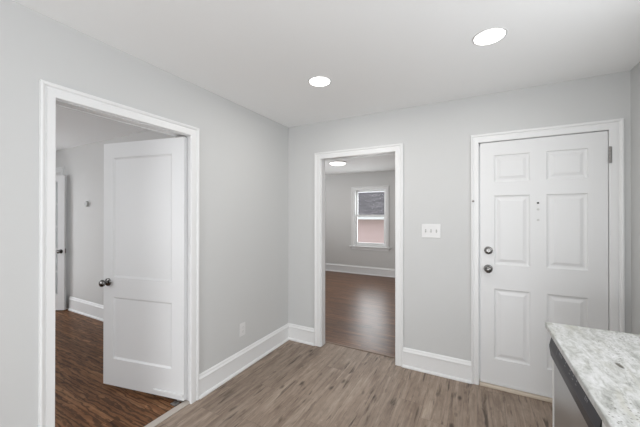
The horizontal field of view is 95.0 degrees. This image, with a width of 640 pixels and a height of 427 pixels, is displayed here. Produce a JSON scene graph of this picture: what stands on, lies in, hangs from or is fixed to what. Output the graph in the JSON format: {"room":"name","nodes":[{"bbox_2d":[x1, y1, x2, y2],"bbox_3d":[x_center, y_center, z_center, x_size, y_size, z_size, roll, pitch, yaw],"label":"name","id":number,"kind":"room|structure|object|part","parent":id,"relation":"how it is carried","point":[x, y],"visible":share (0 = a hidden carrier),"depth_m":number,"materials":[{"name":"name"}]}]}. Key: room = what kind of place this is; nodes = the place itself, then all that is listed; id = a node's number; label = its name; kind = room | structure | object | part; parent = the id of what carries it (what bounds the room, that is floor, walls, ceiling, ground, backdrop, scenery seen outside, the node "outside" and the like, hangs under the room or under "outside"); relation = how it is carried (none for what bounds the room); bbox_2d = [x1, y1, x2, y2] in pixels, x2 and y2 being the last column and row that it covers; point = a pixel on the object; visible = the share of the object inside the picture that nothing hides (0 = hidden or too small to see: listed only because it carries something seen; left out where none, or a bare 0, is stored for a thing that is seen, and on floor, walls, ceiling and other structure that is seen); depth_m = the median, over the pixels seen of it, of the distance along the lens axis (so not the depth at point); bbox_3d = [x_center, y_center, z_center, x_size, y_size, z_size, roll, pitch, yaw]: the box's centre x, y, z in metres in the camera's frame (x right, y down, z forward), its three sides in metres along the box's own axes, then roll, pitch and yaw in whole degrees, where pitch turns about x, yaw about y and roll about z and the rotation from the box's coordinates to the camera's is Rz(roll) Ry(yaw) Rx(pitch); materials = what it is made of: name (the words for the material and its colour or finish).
{"room":"kitchen","nodes":[
{"label":"kitchen","id":0,"kind":"room"},
{"bbox_2d":[56,130,175,308],"bbox_3d":[-2.617,0.227,3.868,4.178,2.440,0.100,0,0,28],"label":"wall","id":1,"kind":"structure","parent":0,"point":[83,164],"depth_m":4.20,"materials":[{"name":"grey paint"}]},
{"bbox_2d":[56,167,64,174],"bbox_3d":[-4.160,0.366,4.622,0.506,2.166,0.024,0,0,28],"label":"door frame","id":2,"kind":"structure","parent":1,"relation":"attached to","point":[61,170],"depth_m":4.53,"materials":[{"name":"white paint"}]},
{"bbox_2d":[68,296,102,320],"bbox_3d":[-2.286,1.345,3.614,3.358,0.202,0.030,0,0,28],"label":"baseboard","id":3,"kind":"structure","parent":1,"relation":"attached to","point":[83,307],"depth_m":4.16,"materials":[{"name":"white paint"}]},
{"bbox_2d":[84,200,89,206],"bbox_3d":[-3.305,-0.137,4.160,0.100,0.100,0.035,0,0,28],"label":"thermostat","id":4,"kind":"object","parent":1,"relation":"attached to","point":[87,203],"visible":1,"depth_m":4.15,"materials":[{"name":"white plastic"}]},
{"bbox_2d":[0,0,287,426],"bbox_3d":[-1.774,0.217,0.886,0.120,2.440,5.754,0,0,28],"label":"wall","id":5,"kind":"structure","parent":0,"point":[243,153],"depth_m":1.97,"materials":[{"name":"grey paint"}]},
{"bbox_2d":[38,79,199,426],"bbox_3d":[-1.230,0.387,1.903,0.167,2.106,0.956,0,0,28],"label":"door frame","id":6,"kind":"structure","parent":5,"relation":"attached to","point":[51,95],"depth_m":1.50,"materials":[{"name":"white paint"}]},
{"bbox_3d":[-1.294,0.387,1.937,0.024,2.106,0.956,0,0,28],"label":"casing","id":7,"kind":"part","parent":6,"relation":"part of","materials":[{"name":"white paint"}]},
{"bbox_2d":[99,136,186,401],"bbox_3d":[-1.417,0.423,2.357,0.816,2.024,0.172,0,0,17],"label":"door","id":8,"kind":"structure","parent":5,"relation":"in","point":[144,283],"depth_m":2.33,"materials":[{"name":"white paint"}]},
{"bbox_3d":[-1.772,0.570,2.408,0.066,0.066,0.069,0,0,17],"label":"knob","id":9,"kind":"part","parent":8,"relation":"part of","materials":[{"name":"silver metal"}]},
{"bbox_3d":[-1.172,1.381,2.258,0.279,0.022,0.011,0,0,17],"label":"pivot arm","id":10,"kind":"part","parent":8,"relation":"part of","materials":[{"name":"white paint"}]},
{"bbox_2d":[240,322,244,336],"bbox_3d":[-0.718,1.074,2.722,0.009,0.119,0.073,0,0,28],"label":"power outlet","id":11,"kind":"object","parent":5,"relation":"attached to","point":[242,325],"visible":1,"depth_m":2.72,"materials":[{"name":"white plastic"}]},
{"bbox_2d":[199,323,288,398],"bbox_3d":[-0.647,1.353,2.832,0.030,0.180,1.254,0,0,28],"label":"baseboard","id":12,"kind":"structure","parent":5,"relation":"attached to","point":[222,372],"depth_m":2.67,"materials":[{"name":"white paint"}]},
{"bbox_2d":[55,271,552,426],"bbox_3d":[-1.406,1.494,2.957,7.169,0.100,9.500,0,0,28],"label":"floor","id":13,"kind":"structure","parent":0,"point":[296,384],"depth_m":2.38,"materials":[{"name":"brown wood"}]},
{"bbox_2d":[144,400,189,426],"bbox_3d":[-1.199,1.437,1.886,0.059,0.007,0.818,0,0,28],"label":"transition strip","id":14,"kind":"object","parent":13,"relation":"on","point":[180,406],"visible":1,"depth_m":2.09,"materials":[{"name":"beige wood"}]},
{"bbox_2d":[170,401,179,405],"bbox_3d":[-1.098,1.439,2.222,0.055,0.007,0.043,0,0,28],"label":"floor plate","id":15,"kind":"object","parent":13,"relation":"on","point":[174,403],"visible":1,"depth_m":2.22,"materials":[{"name":"metal"}]},
{"bbox_2d":[325,341,394,357],"bbox_3d":[0.419,1.442,3.115,1.000,0.005,0.032,0,0,28],"label":"transition strip","id":16,"kind":"object","parent":13,"relation":"on","point":[325,341],"visible":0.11,"depth_m":3.10,"materials":[{"name":"brown wood"}]},
{"bbox_2d":[480,381,551,402],"bbox_3d":[1.724,1.429,2.320,0.812,0.026,0.122,0,0,28],"label":"threshold","id":17,"kind":"object","parent":13,"relation":"on","point":[518,392],"visible":0.3,"depth_m":2.34,"materials":[{"name":"beige wood"}]},
{"bbox_2d":[552,359,553,426],"bbox_3d":[1.380,0.994,1.240,0.630,0.888,0.020,0,0,28],"label":"end panel","id":18,"kind":"object","parent":13,"relation":"on","point":[552,359],"visible":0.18,"depth_m":1.38,"materials":[{"name":"white paint"}]},
{"bbox_2d":[549,337,601,426],"bbox_3d":[1.199,0.995,0.959,0.608,0.884,0.630,0,0,28],"label":"dishwasher","id":19,"kind":"object","parent":13,"relation":"on","point":[572,406],"visible":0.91,"depth_m":1.13,"materials":[{"name":"silver metal"}]},
{"bbox_3d":[0.961,1.003,1.087,0.033,0.659,0.628,0,0,28],"label":"door panel","id":20,"kind":"part","parent":19,"relation":"part of","materials":[{"name":"silver metal"}]},
{"bbox_3d":[0.881,0.991,0.317,0.638,0.888,0.795,0,0,28],"label":"base cabinet","id":21,"kind":"object","parent":13,"relation":"on","visible":0},
{"bbox_2d":[545,322,639,426],"bbox_3d":[0.681,0.533,-0.040,0.658,0.025,2.974,0,0,28],"label":"countertop","id":22,"kind":"structure","parent":21,"relation":"on","point":[605,363],"depth_m":1.00,"materials":[{"name":"white stone"}]},
{"bbox_2d":[13,0,639,174],"bbox_3d":[-1.353,-1.046,2.937,7.289,0.100,9.760,0,0,28],"label":"ceiling","id":23,"kind":"structure","parent":0,"point":[260,56],"depth_m":1.78,"materials":[{"name":"white paint"}]},
{"bbox_2d":[308,76,330,86],"bbox_3d":[-0.003,-0.996,2.219,0.176,0.005,0.176,0,0,28],"label":"recessed light","id":24,"kind":"object","parent":23,"relation":"in","point":[318,81],"visible":1,"depth_m":2.21,"materials":[{"name":"white plastic"}]},
{"bbox_2d":[329,161,345,165],"bbox_3d":[0.340,-0.962,5.649,0.330,0.052,0.330,0,0,28],"label":"flush light","id":25,"kind":"object","parent":23,"relation":"attached to","point":[337,163],"visible":1,"depth_m":5.54,"materials":[{"name":"white plastic"}]},
{"bbox_2d":[472,27,507,45],"bbox_3d":[0.958,-0.998,1.659,0.176,0.005,0.176,0,0,28],"label":"recessed light","id":26,"kind":"object","parent":23,"relation":"in","point":[492,35],"visible":1,"depth_m":1.65,"materials":[{"name":"white plastic"}]},
{"bbox_2d":[325,170,394,268],"bbox_3d":[1.061,0.237,7.102,4.420,2.440,0.130,0,0,28],"label":"wall","id":27,"kind":"structure","parent":0,"point":[338,186],"depth_m":7.23,"materials":[{"name":"grey paint"}]},
{"bbox_2d":[325,263,394,277],"bbox_3d":[1.024,1.361,7.028,4.180,0.191,0.030,0,0,28],"label":"baseboard","id":28,"kind":"structure","parent":27,"relation":"attached to","point":[385,272],"depth_m":7.04,"materials":[{"name":"white paint"}]},
{"bbox_2d":[349,185,390,250],"bbox_3d":[1.199,0.113,7.000,1.010,1.518,0.180,0,0,28],"label":"window","id":29,"kind":"structure","parent":27,"relation":"in","point":[355,244],"depth_m":7.00,"materials":[{"name":"white paint"}]},
{"bbox_3d":[1.176,0.794,6.954,1.010,0.025,0.080,0,0,28],"label":"sill","id":30,"kind":"part","parent":29,"relation":"part of","materials":[{"name":"white paint"}]},
{"bbox_3d":[1.225,-0.239,7.049,0.734,0.642,0.032,0,0,28],"label":"sash","id":31,"kind":"part","parent":29,"relation":"part of","materials":[{"name":"white paint"}]},
{"bbox_3d":[1.207,0.396,7.013,0.734,0.739,0.032,0,0,28],"label":"sash","id":32,"kind":"part","parent":29,"relation":"part of","materials":[{"name":"white paint"}]},
{"bbox_2d":[288,70,630,360],"bbox_3d":[-0.206,0.225,3.384,5.688,2.440,0.130,0,0,28],"label":"wall","id":33,"kind":"structure","parent":0,"point":[435,138],"depth_m":2.63,"materials":[{"name":"grey paint"}]},
{"bbox_2d":[289,323,313,345],"bbox_3d":[-0.216,1.355,3.295,0.356,0.180,0.030,0,0,28],"label":"baseboard","id":34,"kind":"structure","parent":33,"relation":"attached to","point":[297,333],"depth_m":3.29,"materials":[{"name":"white paint"}]},
{"bbox_2d":[314,143,402,366],"bbox_3d":[0.389,0.391,3.040,0.955,2.106,0.132,0,0,28],"label":"door frame","id":35,"kind":"structure","parent":33,"relation":"attached to","point":[320,158],"depth_m":3.13,"materials":[{"name":"white paint"}]},
{"bbox_3d":[0.414,0.391,3.088,0.947,2.106,0.024,0,0,28],"label":"casing","id":36,"kind":"part","parent":35,"relation":"part of","materials":[{"name":"white paint"}]},
{"bbox_2d":[422,224,440,237],"bbox_3d":[1.004,0.158,2.655,0.163,0.127,0.017,0,0,28],"label":"light switch","id":37,"kind":"object","parent":33,"relation":"attached to","point":[428,230],"visible":1,"depth_m":2.65,"materials":[{"name":"white plastic"}]},
{"bbox_2d":[402,347,470,383],"bbox_3d":[1.033,1.353,2.628,0.573,0.180,0.030,0,0,28],"label":"baseboard","id":38,"kind":"structure","parent":33,"relation":"attached to","point":[448,367],"depth_m":2.62,"materials":[{"name":"white paint"}]},
{"bbox_2d":[480,131,611,397],"bbox_3d":[1.707,0.411,2.269,0.820,2.002,0.113,0,0,28],"label":"door","id":39,"kind":"structure","parent":33,"relation":"in","point":[544,200],"depth_m":2.29,"materials":[{"name":"white paint"}]},
{"bbox_3d":[1.386,0.459,2.416,0.066,0.066,0.069,0,0,28],"label":"knob","id":40,"kind":"part","parent":39,"relation":"part of","materials":[{"name":"silver metal"}]},
{"bbox_2d":[471,118,624,384],"bbox_3d":[1.736,0.388,2.330,0.950,2.107,0.158,0,0,28],"label":"door frame","id":41,"kind":"structure","parent":33,"relation":"attached to","point":[615,127],"depth_m":2.14,"materials":[{"name":"white paint"}]},
{"bbox_2d":[631,62,639,334],"bbox_3d":[0.865,0.212,-0.523,0.120,2.440,5.754,0,0,28],"label":"wall","id":42,"kind":"structure","parent":0,"point":[635,72],"depth_m":1.99,"materials":[{"name":"grey paint"}]},
{"bbox_3d":[-5.431,0.224,2.906,0.120,2.440,4.250,0,0,28],"label":"wall","id":43,"kind":"structure","parent":0,"visible":0},
{"bbox_2d":[55,175,66,309],"bbox_3d":[-4.182,0.435,4.368,0.766,2.003,0.142,0,0,0],"label":"door","id":44,"kind":"structure","parent":43,"relation":"in","point":[60,298],"depth_m":4.36,"materials":[{"name":"white paint"}]},
{"label":"outside","id":45,"kind":"structure","parent":0,"visible":0},
{"bbox_3d":[4.282,2.594,18.622,40.000,0.200,23.100,0,0,28],"label":"ground","id":46,"kind":"structure","parent":45,"visible":0},
{"bbox_2d":[358,192,383,242],"bbox_3d":[3.120,0.742,13.268,13.800,3.470,5.290,0,0,28],"label":"neighbor house","id":47,"kind":"structure","parent":46,"relation":"on","point":[370,229],"depth_m":11.52,"materials":[{"name":"pink"}]}
]}

